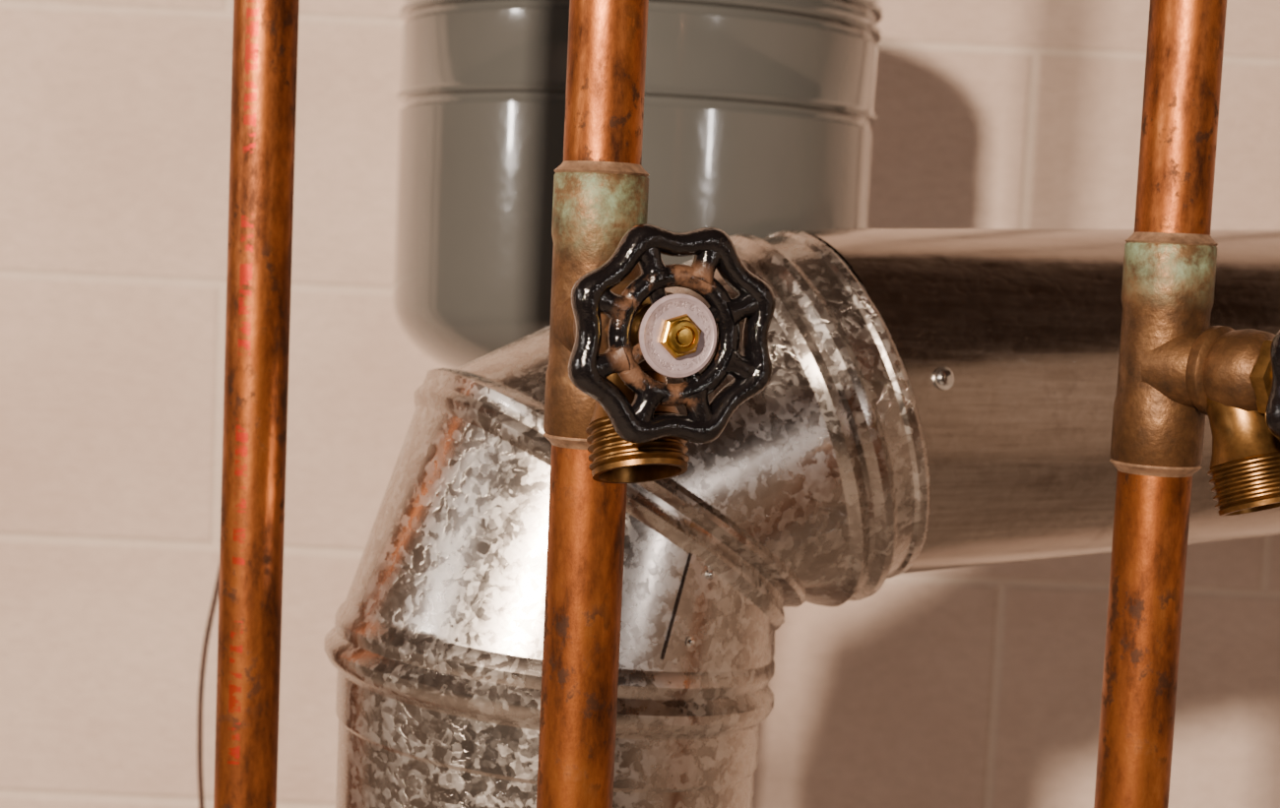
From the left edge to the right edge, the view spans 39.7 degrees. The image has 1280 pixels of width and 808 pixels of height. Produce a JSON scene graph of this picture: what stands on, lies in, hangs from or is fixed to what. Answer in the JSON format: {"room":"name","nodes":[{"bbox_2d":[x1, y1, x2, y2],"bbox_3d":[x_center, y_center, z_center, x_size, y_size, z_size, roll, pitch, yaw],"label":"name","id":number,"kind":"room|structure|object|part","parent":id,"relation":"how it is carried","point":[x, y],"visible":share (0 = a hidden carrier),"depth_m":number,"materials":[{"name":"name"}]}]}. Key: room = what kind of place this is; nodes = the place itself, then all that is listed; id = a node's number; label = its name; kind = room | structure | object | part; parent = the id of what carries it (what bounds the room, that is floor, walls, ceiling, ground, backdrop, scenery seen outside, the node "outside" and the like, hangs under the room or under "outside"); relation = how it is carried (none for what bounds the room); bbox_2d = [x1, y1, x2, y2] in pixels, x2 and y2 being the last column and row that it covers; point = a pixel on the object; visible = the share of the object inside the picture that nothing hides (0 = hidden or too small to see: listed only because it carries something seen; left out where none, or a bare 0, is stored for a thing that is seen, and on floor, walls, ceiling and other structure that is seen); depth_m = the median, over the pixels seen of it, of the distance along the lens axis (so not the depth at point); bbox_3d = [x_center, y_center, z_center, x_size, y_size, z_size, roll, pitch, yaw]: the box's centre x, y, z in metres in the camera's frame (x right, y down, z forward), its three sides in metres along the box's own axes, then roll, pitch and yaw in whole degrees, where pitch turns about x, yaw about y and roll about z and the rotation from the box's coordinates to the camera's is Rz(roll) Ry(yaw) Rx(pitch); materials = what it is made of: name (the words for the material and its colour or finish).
{"room":"plant room","nodes":[
{"label":"plant room","id":0,"kind":"room"},
{"bbox_2d":[0,0,1279,807],"bbox_3d":[0.102,-0.052,1.511,4.600,2.350,0.120,3,5,0],"label":"wall","id":1,"kind":"structure","parent":0,"point":[975,686],"depth_m":1.46,"materials":[{"name":"white tile"}]},
{"bbox_2d":[323,228,1279,807],"bbox_3d":[0.685,0.528,1.048,1.810,1.329,0.163,0,6,-26],"label":"vent duct","id":2,"kind":"object","parent":1,"relation":"attached to","point":[933,399],"visible":0.84,"depth_m":0.60,"materials":[{"name":"metal"}]},
{"bbox_3d":[0.039,1.348,-0.460,4.840,0.100,4.290,3,5,0],"label":"floor","id":3,"kind":"structure","parent":0,"visible":0},
{"bbox_2d":[196,564,219,807],"bbox_3d":[-0.222,-0.021,0.989,0.039,2.350,0.020,-2,7,-42],"label":"electrical cable","id":4,"kind":"object","parent":3,"relation":"on","point":[216,590],"visible":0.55,"depth_m":1.00,"materials":[{"name":"grey plastic"}]},
{"bbox_2d":[213,0,299,807],"bbox_3d":[-0.136,0.014,0.627,0.022,2.350,0.022,3,5,0],"label":"copper pipe","id":5,"kind":"object","parent":3,"relation":"on","point":[265,32],"visible":1,"depth_m":0.62,"materials":[{"name":"orange metal"}]},
{"bbox_2d":[536,0,648,807],"bbox_3d":[-0.015,0.030,0.510,0.022,2.350,0.022,3,5,0],"label":"copper pipe","id":6,"kind":"object","parent":3,"relation":"on","point":[607,49],"visible":0.73,"depth_m":0.50,"materials":[{"name":"orange metal"}]},
{"bbox_2d":[542,160,775,483],"bbox_3d":[-0.006,-0.022,0.480,0.056,0.088,0.077,0,6,-30],"label":"valve","id":7,"kind":"object","parent":6,"relation":"attached to","point":[616,335],"visible":1,"depth_m":0.46,"materials":[{"name":"brown metal"}]},
{"bbox_3d":[-0.001,0.002,0.477,0.027,0.042,0.034,1,5,-23],"label":"hose spout","id":8,"kind":"part","parent":7,"relation":"part of","materials":[{"name":"gold metal"}]},
{"bbox_2d":[392,0,883,369],"bbox_3d":[-0.028,0.411,1.096,0.281,1.488,0.281,3,5,0],"label":"tank","id":9,"kind":"object","parent":3,"relation":"on","point":[759,115],"visible":0.55,"depth_m":0.93,"materials":[{"name":"grey paint"}]},
{"bbox_2d":[1093,0,1226,807],"bbox_3d":[0.157,0.035,0.544,0.022,2.350,0.022,3,5,0],"label":"copper pipe","id":10,"kind":"object","parent":3,"relation":"on","point":[1184,64],"visible":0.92,"depth_m":0.54,"materials":[{"name":"orange metal"}]},
{"bbox_2d":[1109,232,1279,516],"bbox_3d":[0.175,-0.008,0.521,0.056,0.083,0.077,-1,6,-39],"label":"valve","id":11,"kind":"object","parent":10,"relation":"attached to","point":[1176,369],"visible":1,"depth_m":0.53,"materials":[{"name":"brown metal"}]},
{"bbox_3d":[0.179,0.013,0.516,0.027,0.042,0.034,-1,6,-39],"label":"hose spout","id":12,"kind":"part","parent":11,"relation":"part of","materials":[{"name":"gold metal"}]}
]}

